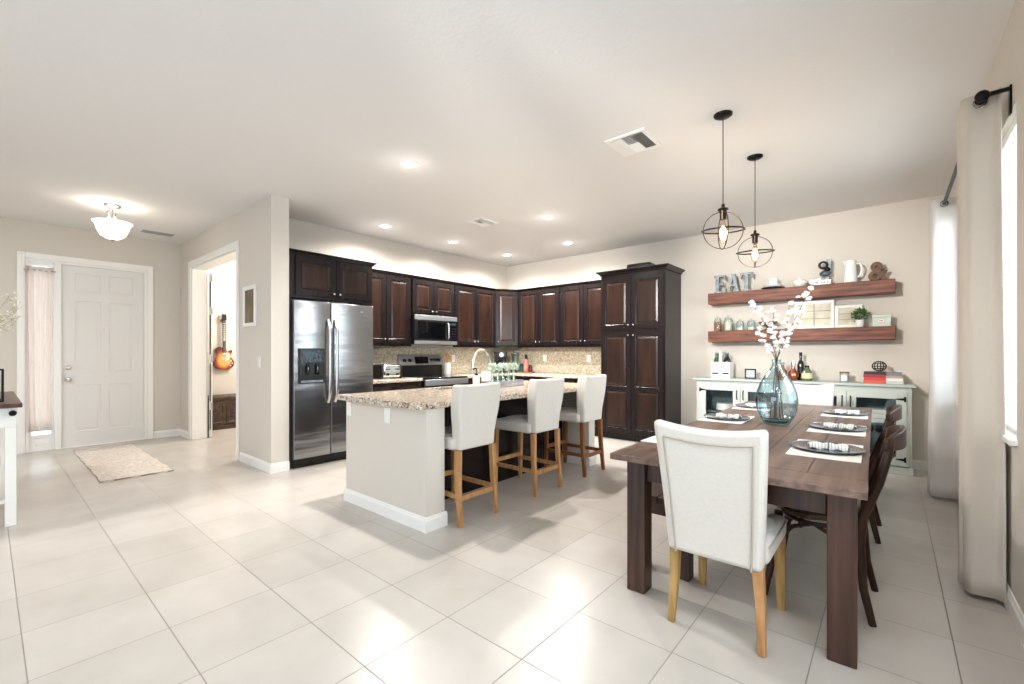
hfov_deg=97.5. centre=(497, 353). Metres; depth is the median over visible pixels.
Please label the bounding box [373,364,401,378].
toaster
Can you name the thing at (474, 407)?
bar stool
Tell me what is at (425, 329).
microwave
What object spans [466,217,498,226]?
ceiling vent
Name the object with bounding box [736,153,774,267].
pendant light
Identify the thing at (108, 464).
rug
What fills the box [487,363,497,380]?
bud vase
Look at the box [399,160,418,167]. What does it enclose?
recessed light
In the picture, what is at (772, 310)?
branch
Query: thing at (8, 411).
console table
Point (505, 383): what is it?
wooden tray
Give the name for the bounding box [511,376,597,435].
base cabinet
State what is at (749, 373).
picture frame
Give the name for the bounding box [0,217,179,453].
wall
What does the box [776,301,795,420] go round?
branch
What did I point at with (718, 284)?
letter
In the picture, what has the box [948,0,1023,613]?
wall
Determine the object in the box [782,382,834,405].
upholstered chair
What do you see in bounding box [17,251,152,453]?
trim
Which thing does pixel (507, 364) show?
bud vase
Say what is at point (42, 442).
window
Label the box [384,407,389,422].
island outlet
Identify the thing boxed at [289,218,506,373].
wall
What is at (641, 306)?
pantry cabinet
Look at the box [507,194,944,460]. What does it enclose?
wall
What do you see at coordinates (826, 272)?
metal sculpture
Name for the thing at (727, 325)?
storage jar
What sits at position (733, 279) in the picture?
letter
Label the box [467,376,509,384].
base cabinet
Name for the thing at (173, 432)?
baseboard
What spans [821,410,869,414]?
charger plate
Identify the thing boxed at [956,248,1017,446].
window
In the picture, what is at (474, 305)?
upper cabinet
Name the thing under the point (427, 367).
stove
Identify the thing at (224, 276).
wall
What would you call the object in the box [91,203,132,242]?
lamp
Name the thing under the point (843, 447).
napkin
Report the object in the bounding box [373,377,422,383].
countertop
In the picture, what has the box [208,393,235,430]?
wooden chest
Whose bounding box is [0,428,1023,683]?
floor
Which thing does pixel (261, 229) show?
wall
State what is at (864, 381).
book
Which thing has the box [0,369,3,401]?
lantern
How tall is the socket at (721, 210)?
0.115 m
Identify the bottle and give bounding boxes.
[473,375,479,383]
[523,354,528,371]
[714,352,718,361]
[724,352,728,361]
[797,352,803,379]
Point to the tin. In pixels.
(877, 320)
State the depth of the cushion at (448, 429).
3.57 m
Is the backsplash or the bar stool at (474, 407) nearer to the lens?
the bar stool at (474, 407)
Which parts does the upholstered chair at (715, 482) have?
leg, leg, backrest, leg, seat, leg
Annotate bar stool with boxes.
[445,382,500,527]
[494,377,563,496]
[544,374,606,476]
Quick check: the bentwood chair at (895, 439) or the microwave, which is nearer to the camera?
the bentwood chair at (895, 439)
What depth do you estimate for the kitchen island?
3.62 m
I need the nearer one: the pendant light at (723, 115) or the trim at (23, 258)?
the pendant light at (723, 115)
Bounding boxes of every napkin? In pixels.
[716,413,741,418]
[745,403,765,406]
[808,441,848,451]
[823,422,856,429]
[832,409,859,413]
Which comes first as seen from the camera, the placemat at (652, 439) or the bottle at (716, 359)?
the placemat at (652, 439)
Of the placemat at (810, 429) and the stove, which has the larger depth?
the stove
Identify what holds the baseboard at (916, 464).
attached to the wall at (896, 235)
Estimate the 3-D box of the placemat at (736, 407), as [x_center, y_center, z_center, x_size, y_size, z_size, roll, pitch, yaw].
[2.509,0.528,4.383,0.310,0.004,0.500,0,0,40]
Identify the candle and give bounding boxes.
[839,372,849,380]
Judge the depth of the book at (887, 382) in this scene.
4.87 m
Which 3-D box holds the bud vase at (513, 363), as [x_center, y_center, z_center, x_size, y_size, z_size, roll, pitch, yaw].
[0.177,0.224,5.045,0.132,0.247,0.110,0,0,41]
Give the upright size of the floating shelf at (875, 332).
0.150 m
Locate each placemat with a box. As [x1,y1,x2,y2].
[641,435,656,442]
[698,416,753,423]
[731,406,773,410]
[785,439,862,462]
[806,422,866,436]
[820,412,867,418]
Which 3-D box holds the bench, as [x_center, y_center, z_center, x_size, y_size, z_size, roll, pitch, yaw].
[1.769,1.063,3.568,0.340,0.455,2.560,0,0,41]
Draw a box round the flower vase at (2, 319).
[0,292,22,330]
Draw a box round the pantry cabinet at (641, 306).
[596,263,684,441]
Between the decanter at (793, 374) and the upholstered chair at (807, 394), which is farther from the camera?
the decanter at (793, 374)
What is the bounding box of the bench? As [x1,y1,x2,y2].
[652,482,693,581]
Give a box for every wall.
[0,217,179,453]
[180,194,288,463]
[208,260,235,394]
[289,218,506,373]
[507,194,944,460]
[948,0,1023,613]
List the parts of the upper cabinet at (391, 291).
door, crown moulding, door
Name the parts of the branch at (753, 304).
stem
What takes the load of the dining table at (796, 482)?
on the floor
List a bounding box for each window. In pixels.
[29,261,53,451]
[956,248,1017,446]
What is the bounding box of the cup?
[768,278,778,283]
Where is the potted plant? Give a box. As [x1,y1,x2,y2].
[851,307,869,326]
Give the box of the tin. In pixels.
[872,314,890,326]
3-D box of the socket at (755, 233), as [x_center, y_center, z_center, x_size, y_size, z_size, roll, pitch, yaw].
[2.236,-1.014,3.904,0.072,0.115,0.072,0,0,27]
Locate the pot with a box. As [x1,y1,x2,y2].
[443,363,450,374]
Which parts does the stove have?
control panel, oven door, trim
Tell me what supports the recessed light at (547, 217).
in the ceiling
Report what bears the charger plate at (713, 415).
on the placemat at (751, 417)
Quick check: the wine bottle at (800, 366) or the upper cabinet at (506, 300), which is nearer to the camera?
the wine bottle at (800, 366)
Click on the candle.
(842, 377)
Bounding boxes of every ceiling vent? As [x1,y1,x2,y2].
[141,229,173,236]
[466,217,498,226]
[604,128,661,156]
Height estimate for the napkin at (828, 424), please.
0.044 m
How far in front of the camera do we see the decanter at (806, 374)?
5.39 m
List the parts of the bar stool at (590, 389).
leg, leg, seat, leg, backrest, leg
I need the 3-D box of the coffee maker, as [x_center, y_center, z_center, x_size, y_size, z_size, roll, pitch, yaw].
[0.052,0.168,8.404,0.220,0.385,0.268,0,0,-7]
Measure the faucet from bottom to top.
0.409 m
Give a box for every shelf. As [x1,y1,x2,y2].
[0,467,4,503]
[706,408,721,411]
[708,278,895,305]
[708,326,895,342]
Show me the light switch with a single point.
(259, 358)
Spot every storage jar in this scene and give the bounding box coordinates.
[714,316,720,330]
[724,318,731,330]
[736,320,743,329]
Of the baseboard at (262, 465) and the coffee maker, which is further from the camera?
the coffee maker
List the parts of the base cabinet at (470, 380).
drawer, drawer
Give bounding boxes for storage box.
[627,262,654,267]
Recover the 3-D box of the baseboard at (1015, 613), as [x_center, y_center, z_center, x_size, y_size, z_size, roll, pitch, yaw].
[1.194,1.238,0.689,0.016,0.106,11.010,0,0,41]
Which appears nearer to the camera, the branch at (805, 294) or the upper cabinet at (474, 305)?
the branch at (805, 294)
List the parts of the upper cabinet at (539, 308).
door, crown moulding, door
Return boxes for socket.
[718,204,728,219]
[750,230,759,243]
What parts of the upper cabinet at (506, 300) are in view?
crown moulding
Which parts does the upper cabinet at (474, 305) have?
door, crown moulding, door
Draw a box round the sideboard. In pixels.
[693,376,915,475]
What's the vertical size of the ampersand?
0.215 m
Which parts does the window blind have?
head rail, rail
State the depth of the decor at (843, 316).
5.34 m
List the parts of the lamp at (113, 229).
lamp shade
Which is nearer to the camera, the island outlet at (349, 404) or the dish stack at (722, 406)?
the island outlet at (349, 404)
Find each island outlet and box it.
[347,402,351,415]
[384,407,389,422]
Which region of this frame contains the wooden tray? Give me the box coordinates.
[493,379,523,386]
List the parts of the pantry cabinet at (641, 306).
door, door, crown moulding, door, door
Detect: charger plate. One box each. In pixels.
[704,413,749,419]
[735,403,773,407]
[789,440,865,453]
[808,422,868,430]
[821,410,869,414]
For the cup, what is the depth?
5.73 m
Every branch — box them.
[748,300,776,418]
[755,326,782,419]
[766,308,785,420]
[773,309,807,418]
[776,279,820,419]
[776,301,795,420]
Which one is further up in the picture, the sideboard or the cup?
the cup
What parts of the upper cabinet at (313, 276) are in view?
door, crown moulding, door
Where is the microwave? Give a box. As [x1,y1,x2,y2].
[411,314,456,344]
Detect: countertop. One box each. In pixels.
[337,380,576,409]
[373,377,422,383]
[442,371,596,378]
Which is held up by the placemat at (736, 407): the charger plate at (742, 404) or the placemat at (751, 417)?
the charger plate at (742, 404)
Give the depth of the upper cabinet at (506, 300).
8.18 m
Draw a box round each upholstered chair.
[654,419,787,657]
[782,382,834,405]
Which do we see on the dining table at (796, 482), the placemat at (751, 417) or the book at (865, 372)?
the placemat at (751, 417)
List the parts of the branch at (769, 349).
stem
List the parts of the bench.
seat, leg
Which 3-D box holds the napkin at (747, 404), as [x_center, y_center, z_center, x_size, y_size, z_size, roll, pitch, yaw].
[2.516,0.503,4.376,0.186,0.044,0.085,0,0,24]
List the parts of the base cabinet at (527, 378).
drawer, drawer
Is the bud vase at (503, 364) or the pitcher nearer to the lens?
the bud vase at (503, 364)
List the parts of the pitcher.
handle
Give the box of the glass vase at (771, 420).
[755,359,798,425]
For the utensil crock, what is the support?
on the countertop at (537, 374)
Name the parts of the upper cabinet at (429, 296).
door, crown moulding, door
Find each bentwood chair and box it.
[765,425,906,626]
[798,404,901,543]
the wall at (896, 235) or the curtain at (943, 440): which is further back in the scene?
the wall at (896, 235)
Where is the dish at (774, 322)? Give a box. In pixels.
[758,321,777,329]
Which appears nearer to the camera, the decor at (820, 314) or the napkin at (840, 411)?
the napkin at (840, 411)
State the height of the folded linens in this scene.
0.150 m
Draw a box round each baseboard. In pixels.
[154,429,179,437]
[179,429,289,473]
[894,459,927,470]
[957,500,1023,647]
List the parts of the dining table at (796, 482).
leg, leg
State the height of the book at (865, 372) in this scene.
0.030 m
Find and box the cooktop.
[404,375,467,379]
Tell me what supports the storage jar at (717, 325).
on the floating shelf at (875, 332)
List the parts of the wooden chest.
carved panel, lid, carved panel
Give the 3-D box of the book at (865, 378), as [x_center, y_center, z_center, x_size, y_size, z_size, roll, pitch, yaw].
[4.231,0.286,5.041,0.185,0.030,0.200,0,0,41]
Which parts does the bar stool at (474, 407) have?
seat, leg, leg, backrest, leg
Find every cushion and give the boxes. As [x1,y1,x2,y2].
[445,426,451,434]
[503,415,527,420]
[560,407,576,411]
[766,516,775,531]
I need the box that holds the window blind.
[1002,115,1016,432]
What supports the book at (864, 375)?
on the book at (865, 378)
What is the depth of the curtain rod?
2.27 m
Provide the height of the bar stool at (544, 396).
1.057 m
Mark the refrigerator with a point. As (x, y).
(331, 344)
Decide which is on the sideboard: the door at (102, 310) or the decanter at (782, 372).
the decanter at (782, 372)
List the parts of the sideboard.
door, door, door, door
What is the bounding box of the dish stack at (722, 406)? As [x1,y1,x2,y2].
[716,402,732,410]
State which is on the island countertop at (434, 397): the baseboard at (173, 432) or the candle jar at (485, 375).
the candle jar at (485, 375)
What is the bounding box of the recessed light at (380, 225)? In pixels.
[378,224,390,227]
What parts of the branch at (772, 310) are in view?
stem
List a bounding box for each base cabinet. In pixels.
[373,381,421,391]
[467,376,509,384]
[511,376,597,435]
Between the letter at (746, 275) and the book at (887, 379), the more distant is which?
the letter at (746, 275)
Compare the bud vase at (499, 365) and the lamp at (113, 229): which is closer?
the bud vase at (499, 365)
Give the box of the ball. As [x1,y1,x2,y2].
[872,361,886,370]
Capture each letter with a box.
[714,275,726,292]
[727,274,739,291]
[740,272,752,290]
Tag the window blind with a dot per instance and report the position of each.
(1009, 143)
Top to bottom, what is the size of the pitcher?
0.268 m
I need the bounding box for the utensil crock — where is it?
[443,353,450,374]
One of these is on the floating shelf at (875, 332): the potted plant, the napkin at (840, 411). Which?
the potted plant
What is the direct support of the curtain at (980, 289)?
hanging from the curtain rod
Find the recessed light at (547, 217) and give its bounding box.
[541,215,554,219]
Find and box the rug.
[73,444,173,482]
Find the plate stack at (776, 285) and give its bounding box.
[761,283,784,288]
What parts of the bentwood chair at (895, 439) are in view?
leg, leg, seat, leg, leg, rail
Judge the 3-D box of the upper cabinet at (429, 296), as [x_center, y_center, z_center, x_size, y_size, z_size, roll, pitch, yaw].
[-1.117,-0.864,7.132,0.378,0.600,0.864,0,0,41]
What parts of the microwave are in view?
door, trim, door handle, control panel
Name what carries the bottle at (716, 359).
in the caddy
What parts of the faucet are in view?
spout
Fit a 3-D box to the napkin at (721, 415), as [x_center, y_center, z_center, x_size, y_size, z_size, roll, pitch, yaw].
[1.857,0.503,3.624,0.186,0.044,0.085,0,0,38]
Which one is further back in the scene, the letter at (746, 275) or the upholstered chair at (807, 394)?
the letter at (746, 275)
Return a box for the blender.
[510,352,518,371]
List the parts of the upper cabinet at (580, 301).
door, crown moulding, door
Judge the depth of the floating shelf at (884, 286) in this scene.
5.45 m
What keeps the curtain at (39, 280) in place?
hanging from the wall at (16, 235)
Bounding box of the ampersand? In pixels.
[868,262,887,279]
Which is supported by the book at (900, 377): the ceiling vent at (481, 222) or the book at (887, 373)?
the book at (887, 373)
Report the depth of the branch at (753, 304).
3.39 m
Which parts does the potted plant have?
pot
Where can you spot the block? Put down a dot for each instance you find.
(826, 281)
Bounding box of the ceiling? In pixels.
[0,0,1014,266]
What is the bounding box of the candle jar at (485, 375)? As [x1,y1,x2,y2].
[481,371,490,383]
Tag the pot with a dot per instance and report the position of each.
(446, 366)
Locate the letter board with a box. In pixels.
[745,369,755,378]
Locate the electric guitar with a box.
[213,314,233,368]
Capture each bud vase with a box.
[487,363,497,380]
[494,363,502,381]
[499,362,507,380]
[504,363,513,380]
[510,362,518,379]
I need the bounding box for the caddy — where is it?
[711,351,733,377]
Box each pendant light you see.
[701,110,745,249]
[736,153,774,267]
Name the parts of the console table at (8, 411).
leg, leg, knob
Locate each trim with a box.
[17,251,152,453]
[188,240,238,459]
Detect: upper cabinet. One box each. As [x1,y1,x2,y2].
[289,248,376,304]
[357,268,411,345]
[411,275,454,316]
[443,282,495,347]
[495,289,517,346]
[517,285,560,347]
[560,280,600,346]
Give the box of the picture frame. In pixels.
[243,284,256,326]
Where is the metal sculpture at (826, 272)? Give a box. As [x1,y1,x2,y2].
[818,259,830,279]
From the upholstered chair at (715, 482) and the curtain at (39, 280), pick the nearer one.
the upholstered chair at (715, 482)
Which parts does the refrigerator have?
dispenser lever, freezer door, control panel, dispenser lever, door handle, door handle, fridge door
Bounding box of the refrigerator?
[289,300,372,467]
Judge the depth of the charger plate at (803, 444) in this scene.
2.42 m
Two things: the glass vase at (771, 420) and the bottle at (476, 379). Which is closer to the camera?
the glass vase at (771, 420)
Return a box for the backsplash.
[373,347,600,373]
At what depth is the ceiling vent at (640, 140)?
3.64 m
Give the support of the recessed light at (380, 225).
in the ceiling
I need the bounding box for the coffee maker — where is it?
[494,352,506,372]
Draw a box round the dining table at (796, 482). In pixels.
[610,401,871,668]
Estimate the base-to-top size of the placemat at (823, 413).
0.004 m
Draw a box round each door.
[61,264,143,447]
[209,273,212,436]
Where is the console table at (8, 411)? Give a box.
[0,391,22,526]
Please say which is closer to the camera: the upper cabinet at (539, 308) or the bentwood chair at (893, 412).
the bentwood chair at (893, 412)
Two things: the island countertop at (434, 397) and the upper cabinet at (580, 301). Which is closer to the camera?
the island countertop at (434, 397)
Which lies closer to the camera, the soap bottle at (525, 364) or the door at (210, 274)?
the door at (210, 274)
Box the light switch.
[258,357,260,367]
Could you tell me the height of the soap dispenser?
0.214 m
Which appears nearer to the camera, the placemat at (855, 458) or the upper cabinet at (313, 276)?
the placemat at (855, 458)
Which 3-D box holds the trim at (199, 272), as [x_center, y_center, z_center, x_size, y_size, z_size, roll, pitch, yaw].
[-3.805,-0.034,6.143,2.000,2.650,0.230,0,0,41]
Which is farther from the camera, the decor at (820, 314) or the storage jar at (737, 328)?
the storage jar at (737, 328)
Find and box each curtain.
[24,265,55,431]
[927,196,958,499]
[957,87,1005,603]
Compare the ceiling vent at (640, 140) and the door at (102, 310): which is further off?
the door at (102, 310)
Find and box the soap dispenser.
[473,367,479,383]
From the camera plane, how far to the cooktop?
6.93 m
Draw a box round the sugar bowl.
[792,278,806,286]
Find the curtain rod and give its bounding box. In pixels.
[942,84,1011,204]
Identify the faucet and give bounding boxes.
[471,349,491,380]
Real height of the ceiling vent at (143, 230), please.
0.016 m
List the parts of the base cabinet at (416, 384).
drawer, drawer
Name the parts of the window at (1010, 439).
sill, frame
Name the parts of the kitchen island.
baseboard, panel, baseboard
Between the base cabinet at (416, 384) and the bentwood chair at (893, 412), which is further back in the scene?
the base cabinet at (416, 384)
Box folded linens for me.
[859,407,894,423]
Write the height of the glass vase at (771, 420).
0.482 m
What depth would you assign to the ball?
4.98 m
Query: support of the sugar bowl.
on the floating shelf at (884, 286)
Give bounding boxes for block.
[814,279,830,284]
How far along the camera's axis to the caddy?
6.00 m
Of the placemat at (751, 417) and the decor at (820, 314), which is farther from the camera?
the decor at (820, 314)
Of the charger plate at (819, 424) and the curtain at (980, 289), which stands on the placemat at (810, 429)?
the charger plate at (819, 424)
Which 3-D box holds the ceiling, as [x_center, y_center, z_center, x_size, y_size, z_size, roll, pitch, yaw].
[-2.305,-1.759,3.879,9.820,0.100,11.200,0,0,41]
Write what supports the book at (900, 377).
on the book at (887, 379)
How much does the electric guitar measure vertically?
0.984 m
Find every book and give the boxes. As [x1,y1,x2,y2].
[863,374,884,377]
[863,380,884,383]
[864,371,885,374]
[864,377,885,380]
[885,372,901,375]
[885,376,901,378]
[886,378,902,380]
[886,381,903,383]
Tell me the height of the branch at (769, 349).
0.708 m
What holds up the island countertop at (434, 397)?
on the kitchen island
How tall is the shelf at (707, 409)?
0.015 m
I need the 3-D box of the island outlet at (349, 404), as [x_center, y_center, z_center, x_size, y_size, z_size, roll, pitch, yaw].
[-1.296,0.484,3.906,0.075,0.120,0.009,0,0,41]
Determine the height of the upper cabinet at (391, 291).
1.065 m
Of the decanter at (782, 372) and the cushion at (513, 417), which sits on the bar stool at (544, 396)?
the cushion at (513, 417)
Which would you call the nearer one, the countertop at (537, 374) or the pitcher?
the pitcher
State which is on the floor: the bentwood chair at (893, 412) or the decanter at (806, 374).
the bentwood chair at (893, 412)
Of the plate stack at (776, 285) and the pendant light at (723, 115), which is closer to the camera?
the pendant light at (723, 115)
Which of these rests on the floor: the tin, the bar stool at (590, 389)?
the bar stool at (590, 389)
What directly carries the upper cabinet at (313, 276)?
attached to the wall at (392, 256)
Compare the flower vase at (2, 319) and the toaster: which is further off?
the toaster
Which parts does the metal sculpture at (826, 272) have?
plate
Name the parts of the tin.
lid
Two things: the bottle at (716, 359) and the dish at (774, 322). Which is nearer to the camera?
the dish at (774, 322)
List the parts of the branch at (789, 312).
stem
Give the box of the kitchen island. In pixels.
[344,391,595,533]
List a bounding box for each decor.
[794,300,833,328]
[835,304,861,327]
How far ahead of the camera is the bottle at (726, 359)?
6.00 m
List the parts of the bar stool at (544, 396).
leg, seat, leg, leg, backrest, leg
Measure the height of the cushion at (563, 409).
0.068 m
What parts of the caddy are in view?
handle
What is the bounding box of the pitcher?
[843,260,862,282]
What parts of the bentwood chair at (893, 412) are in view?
leg, leg, rail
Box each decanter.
[779,362,786,379]
[788,360,798,380]
[801,365,812,380]
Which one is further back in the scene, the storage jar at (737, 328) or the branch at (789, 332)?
the storage jar at (737, 328)
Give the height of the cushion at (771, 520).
0.077 m
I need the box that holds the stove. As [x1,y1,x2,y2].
[397,355,467,387]

